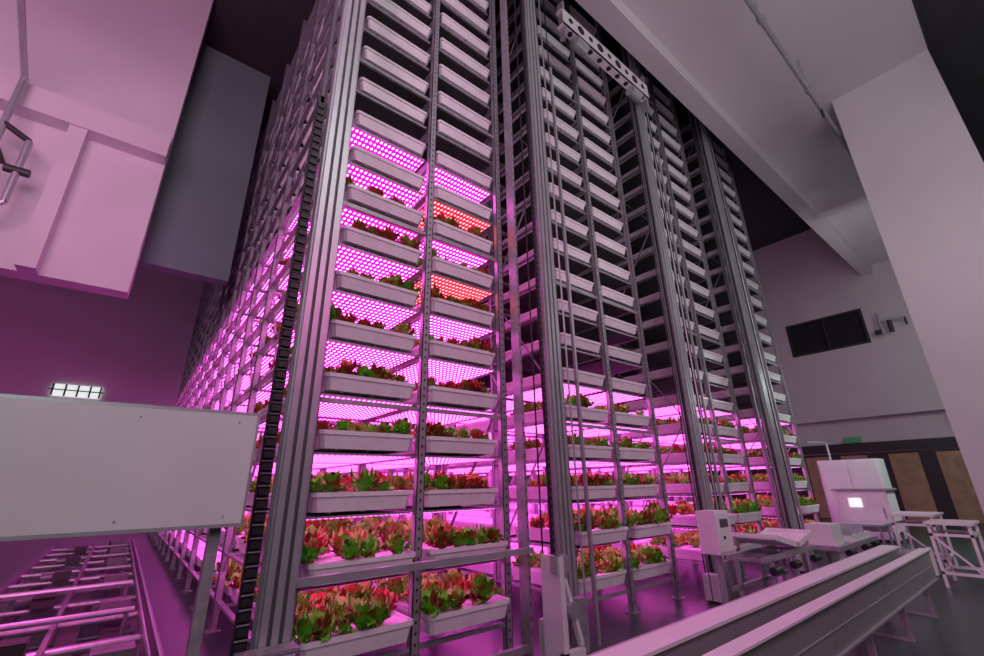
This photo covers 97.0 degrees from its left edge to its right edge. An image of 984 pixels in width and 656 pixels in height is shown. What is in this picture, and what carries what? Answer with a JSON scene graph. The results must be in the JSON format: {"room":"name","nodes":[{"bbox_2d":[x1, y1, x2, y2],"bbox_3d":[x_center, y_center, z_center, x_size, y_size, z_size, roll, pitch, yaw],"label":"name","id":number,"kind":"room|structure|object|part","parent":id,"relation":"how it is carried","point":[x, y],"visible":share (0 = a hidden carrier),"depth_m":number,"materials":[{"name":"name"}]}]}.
{"room":"indoor vertical farm","nodes":[
{"label":"indoor vertical farm","id":0,"kind":"room"},
{"bbox_2d":[0,0,213,298],"bbox_3d":[-10.258,-5.251,7.178,8.350,8.100,0.400,14,-25,-36],"label":"wall","id":1,"kind":"structure","parent":0,"point":[135,61],"depth_m":8.49,"materials":[{"name":"white paint"}]},
{"bbox_2d":[0,0,32,204],"bbox_3d":[-7.490,-3.562,6.559,0.881,3.881,3.005,14,-25,-36],"label":"pipe","id":2,"kind":"object","parent":1,"relation":"attached to","point":[16,170],"visible":1,"depth_m":7.21,"materials":[{"name":"metal"}]},
{"bbox_2d":[14,124,88,274],"bbox_3d":[-7.767,-2.335,7.723,0.250,2.900,0.300,14,-25,-36],"label":"trim","id":3,"kind":"structure","parent":1,"relation":"attached to","point":[30,257],"depth_m":7.58,"materials":[{"name":"white paint"}]},
{"bbox_2d":[0,73,171,165],"bbox_3d":[-10.009,-4.507,6.598,8.350,0.500,0.350,14,-25,-36],"label":"beam","id":4,"kind":"structure","parent":1,"relation":"attached to","point":[37,104],"depth_m":8.20,"materials":[{"name":"white paint"}]},
{"bbox_2d":[138,43,270,285],"bbox_3d":[-7.208,-4.243,10.420,2.550,6.300,0.300,14,-25,-36],"label":"wall","id":5,"kind":"structure","parent":0,"point":[193,230],"depth_m":10.38,"materials":[{"name":"grey paint"}]},
{"bbox_2d":[0,266,515,503],"bbox_3d":[-10.486,3.885,25.267,33.000,13.400,0.200,14,-25,-36],"label":"wall","id":6,"kind":"structure","parent":0,"point":[135,348],"depth_m":19.96,"materials":[{"name":"white paint"}]},
{"bbox_2d":[48,383,103,398],"bbox_3d":[-18.102,2.761,18.968,1.800,0.500,0.150,14,-25,-36],"label":"window","id":7,"kind":"structure","parent":6,"relation":"in","point":[66,390],"depth_m":18.92,"materials":[{"name":"white glass"}]},
{"bbox_2d":[0,517,983,655],"bbox_3d":[-0.570,6.173,12.219,34.000,0.100,32.000,14,-25,-36],"label":"floor","id":8,"kind":"structure","parent":0,"point":[958,628],"depth_m":5.89,"materials":[{"name":"grey concrete"}]},
{"bbox_2d":[0,539,164,655],"bbox_3d":[-5.753,3.631,6.037,1.480,0.665,11.008,14,-25,-36],"label":"conveyor","id":9,"kind":"object","parent":8,"relation":"on","point":[134,604],"visible":1,"depth_m":4.46,"materials":[{"name":"metal"}]},
{"bbox_2d":[0,394,260,655],"bbox_3d":[-3.558,1.051,1.067,5.115,2.070,0.185,14,-25,-36],"label":"sign board","id":10,"kind":"object","parent":8,"relation":"on","point":[69,467],"visible":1,"depth_m":2.37,"materials":[{"name":"metal"}]},
{"bbox_2d":[229,0,365,655],"bbox_3d":[-1.600,-3.122,4.676,0.410,12.300,0.340,14,-25,-36],"label":"mast","id":11,"kind":"object","parent":8,"relation":"on","point":[271,628],"visible":1,"depth_m":3.43,"materials":[{"name":"metal"}]},
{"bbox_2d":[146,0,512,655],"bbox_3d":[-7.080,0.148,13.190,2.369,12.115,20.605,14,-25,-36],"label":"rack","id":12,"kind":"object","parent":8,"relation":"on","point":[408,319],"visible":0.66,"depth_m":5.28,"materials":[{"name":"metal"}]},
{"bbox_2d":[289,0,533,655],"bbox_3d":[-0.637,-2.743,5.626,2.350,12.200,0.200,14,-25,-36],"label":"frame","id":13,"kind":"object","parent":8,"relation":"on","point":[524,550],"visible":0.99,"depth_m":4.71,"materials":[{"name":"metal"}]},
{"bbox_2d":[349,0,684,614],"bbox_3d":[-0.478,-0.995,10.346,2.360,12.110,7.525,14,-25,-36],"label":"rack","id":14,"kind":"object","parent":8,"relation":"on","point":[590,207],"visible":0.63,"depth_m":7.32,"materials":[{"name":"metal"}]},
{"bbox_2d":[514,0,601,655],"bbox_3d":[0.732,-2.515,6.474,0.867,12.300,0.320,14,-25,-36],"label":"mast","id":15,"kind":"object","parent":8,"relation":"on","point":[561,532],"visible":0.87,"depth_m":5.46,"materials":[{"name":"metal"}]},
{"bbox_3d":[0.559,-2.574,6.376,0.045,12.050,0.040,14,-25,-36],"label":"chain","id":16,"kind":"part","parent":15,"relation":"part of","materials":[{"name":"black plastic"}]},
{"bbox_2d":[540,554,585,655],"bbox_3d":[0.583,2.633,4.013,0.700,0.950,0.300,14,-25,-36],"label":"carriage","id":17,"kind":"object","parent":8,"relation":"on","point":[559,605],"visible":1,"depth_m":4.02,"materials":[{"name":"metal"}]},
{"bbox_2d":[458,49,769,578],"bbox_3d":[2.069,-0.352,12.259,2.360,12.110,7.545,14,-25,-36],"label":"rack","id":18,"kind":"object","parent":8,"relation":"on","point":[686,545],"visible":0.35,"depth_m":9.37,"materials":[{"name":"metal"}]},
{"bbox_2d":[619,43,739,602],"bbox_3d":[3.273,-1.869,8.394,0.867,12.300,0.320,14,-25,-36],"label":"mast","id":19,"kind":"object","parent":8,"relation":"on","point":[695,450],"visible":0.87,"depth_m":7.59,"materials":[{"name":"metal"}]},
{"bbox_2d":[556,1,649,112],"bbox_3d":[2.250,-5.292,8.579,2.650,0.900,0.220,14,-25,-36],"label":"hoist crosshead","id":20,"kind":"object","parent":19,"relation":"attached to","point":[583,42],"visible":1,"depth_m":8.36,"materials":[{"name":"white metal"}]},
{"bbox_2d":[536,109,825,563],"bbox_3d":[4.608,0.296,14.181,2.360,12.110,7.537,14,-25,-36],"label":"rack","id":21,"kind":"object","parent":8,"relation":"on","point":[731,332],"visible":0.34,"depth_m":11.31,"materials":[{"name":"metal"}]},
{"bbox_2d":[692,113,808,571],"bbox_3d":[5.815,-1.223,10.314,0.867,12.300,0.320,14,-25,-36],"label":"mast","id":22,"kind":"object","parent":8,"relation":"on","point":[781,476],"visible":0.8,"depth_m":9.67,"materials":[{"name":"metal"}]},
{"bbox_2d":[695,510,821,603],"bbox_3d":[3.918,3.223,6.213,2.450,1.220,0.650,14,-25,-36],"label":"conveyor","id":23,"kind":"object","parent":8,"relation":"on","point":[716,537],"visible":0.83,"depth_m":5.97,"materials":[{"name":"white metal"}]},
{"bbox_2d":[586,545,939,655],"bbox_3d":[2.779,2.607,3.713,7.370,0.720,0.630,14,-25,-36],"label":"conveyor","id":24,"kind":"object","parent":8,"relation":"on","point":[830,609],"visible":1,"depth_m":3.41,"materials":[{"name":"metal"}]},
{"bbox_2d":[803,522,880,570],"bbox_3d":[6.579,4.060,8.122,2.300,0.850,0.670,14,-25,-36],"label":"machine","id":25,"kind":"object","parent":8,"relation":"on","point":[827,536],"visible":0.72,"depth_m":7.68,"materials":[{"name":"metal"}]},
{"bbox_2d":[805,441,907,543],"bbox_3d":[9.951,4.447,11.988,1.506,2.630,1.400,14,-25,-36],"label":"machine","id":26,"kind":"object","parent":8,"relation":"on","point":[851,473],"visible":0.56,"depth_m":12.12,"materials":[{"name":"grey metal"}]},
{"bbox_2d":[830,488,907,548],"bbox_3d":[8.840,4.520,10.264,1.750,1.360,1.100,14,-25,-36],"label":"machine","id":27,"kind":"object","parent":8,"relation":"on","point":[869,508],"visible":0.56,"depth_m":10.26,"materials":[{"name":"white metal"}]},
{"bbox_2d":[832,49,983,513],"bbox_3d":[9.803,-0.824,8.969,1.600,10.500,1.780,14,-25,-36],"label":"pillar","id":28,"kind":"structure","parent":8,"relation":"on","point":[920,169],"depth_m":9.00,"materials":[{"name":"white paint"}]},
{"bbox_2d":[887,511,958,571],"bbox_3d":[8.204,4.029,8.267,1.060,0.950,0.660,14,-25,-36],"label":"work table","id":29,"kind":"object","parent":8,"relation":"on","point":[903,514],"visible":0.62,"depth_m":8.21,"materials":[{"name":"white metal"}]},
{"bbox_2d":[922,519,983,587],"bbox_3d":[7.442,3.563,6.893,0.860,0.920,0.560,14,-25,-36],"label":"work table","id":30,"kind":"object","parent":8,"relation":"on","point":[973,534],"visible":1,"depth_m":6.84,"materials":[{"name":"white metal"}]},
{"bbox_2d":[202,0,811,250],"bbox_3d":[-3.443,-4.301,18.701,33.000,2.700,22.700,14,-25,-36],"label":"ceiling","id":31,"kind":"structure","parent":0,"point":[262,35],"depth_m":12.34,"materials":[{"name":"black paint"}]},
{"bbox_2d":[575,0,872,275],"bbox_3d":[3.780,-6.025,9.720,33.000,0.800,0.400,14,-25,-36],"label":"ceiling beam","id":32,"kind":"structure","parent":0,"point":[614,16],"depth_m":10.63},
{"bbox_2d":[527,229,958,503],"bbox_3d":[12.091,2.944,23.800,0.200,13.400,30.600,14,-25,-36],"label":"wall","id":33,"kind":"structure","parent":0,"point":[802,278],"depth_m":19.51,"materials":[{"name":"white paint"}]},
{"bbox_2d":[804,454,832,518],"bbox_3d":[14.512,6.901,18.976,0.140,2.600,1.100,14,-25,-36],"label":"door","id":34,"kind":"structure","parent":33,"relation":"in","point":[810,461],"depth_m":19.17,"materials":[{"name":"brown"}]},
{"bbox_2d":[785,308,870,357],"bbox_3d":[15.497,0.300,20.181,0.200,1.600,3.000,14,-25,-36],"label":"window","id":35,"kind":"structure","parent":33,"relation":"in","point":[848,328],"depth_m":20.13,"materials":[{"name":"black glass"}]},
{"bbox_2d":[708,449,954,519],"bbox_3d":[16.420,6.084,16.810,0.040,2.600,16.500,14,-25,-36],"label":"trim","id":36,"kind":"structure","parent":33,"relation":"attached to","point":[936,480],"depth_m":17.06,"materials":[{"name":"grey metal"}]},
{"bbox_2d":[735,437,957,454],"bbox_3d":[15.105,5.190,18.759,0.150,0.350,20.500,14,-25,-36],"label":"trim","id":37,"kind":"structure","parent":33,"relation":"attached to","point":[942,441],"depth_m":17.75,"materials":[{"name":"grey metal"}]},
{"bbox_2d":[749,390,944,428],"bbox_3d":[15.019,3.717,19.240,0.300,0.750,20.500,14,-25,-36],"label":"trim","id":38,"kind":"structure","parent":33,"relation":"attached to","point":[924,401],"depth_m":18.16,"materials":[{"name":"white paint"}]},
{"bbox_2d":[843,437,861,442],"bbox_3d":[15.360,4.769,18.520,0.200,0.230,0.600,14,-25,-36],"label":"exit sign","id":39,"kind":"object","parent":33,"relation":"attached to","point":[847,439],"visible":1,"depth_m":18.46,"materials":[{"name":"green plastic"}]},
{"bbox_2d":[837,452,870,459],"bbox_3d":[15.322,6.543,18.024,0.140,2.600,1.100,14,-25,-36],"label":"door","id":40,"kind":"structure","parent":33,"relation":"in","point":[850,455],"depth_m":18.40,"materials":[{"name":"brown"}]},
{"bbox_2d":[874,313,907,335],"bbox_3d":[16.695,-0.203,18.257,0.400,1.000,1.088,14,-25,-36],"label":"pipe","id":41,"kind":"object","parent":33,"relation":"attached to","point":[889,321],"visible":1,"depth_m":18.22,"materials":[{"name":"metal"}]},
{"bbox_2d":[884,450,943,519],"bbox_3d":[16.319,6.102,16.853,0.140,2.600,1.100,14,-25,-36],"label":"door","id":42,"kind":"structure","parent":33,"relation":"in","point":[908,469],"depth_m":16.86,"materials":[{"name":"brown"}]},
{"bbox_2d":[931,448,983,523],"bbox_3d":[17.191,5.716,15.828,0.140,2.600,1.100,14,-25,-36],"label":"door","id":43,"kind":"structure","parent":33,"relation":"in","point":[959,488],"depth_m":15.93,"materials":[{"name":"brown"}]},
{"bbox_2d":[621,0,983,264],"bbox_3d":[6.207,-7.288,6.933,33.000,0.400,7.400,14,-25,-36],"label":"ceiling","id":44,"kind":"structure","parent":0,"point":[839,46],"depth_m":9.87,"materials":[{"name":"paint"}]},
{"bbox_2d":[744,0,852,159],"bbox_3d":[7.073,-5.465,9.744,12.400,1.150,0.140,14,-25,-36],"label":"pipe","id":45,"kind":"object","parent":44,"relation":"attached to","point":[760,18],"visible":0.7,"depth_m":9.00,"materials":[{"name":"metal"}]},
{"bbox_2d":[812,182,867,219],"bbox_3d":[12.252,-4.496,13.650,0.500,0.500,3.560,14,-25,-36],"label":"ceiling beam","id":46,"kind":"structure","parent":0,"point":[850,197],"depth_m":14.30,"materials":[{"name":"white paint"}]}
]}

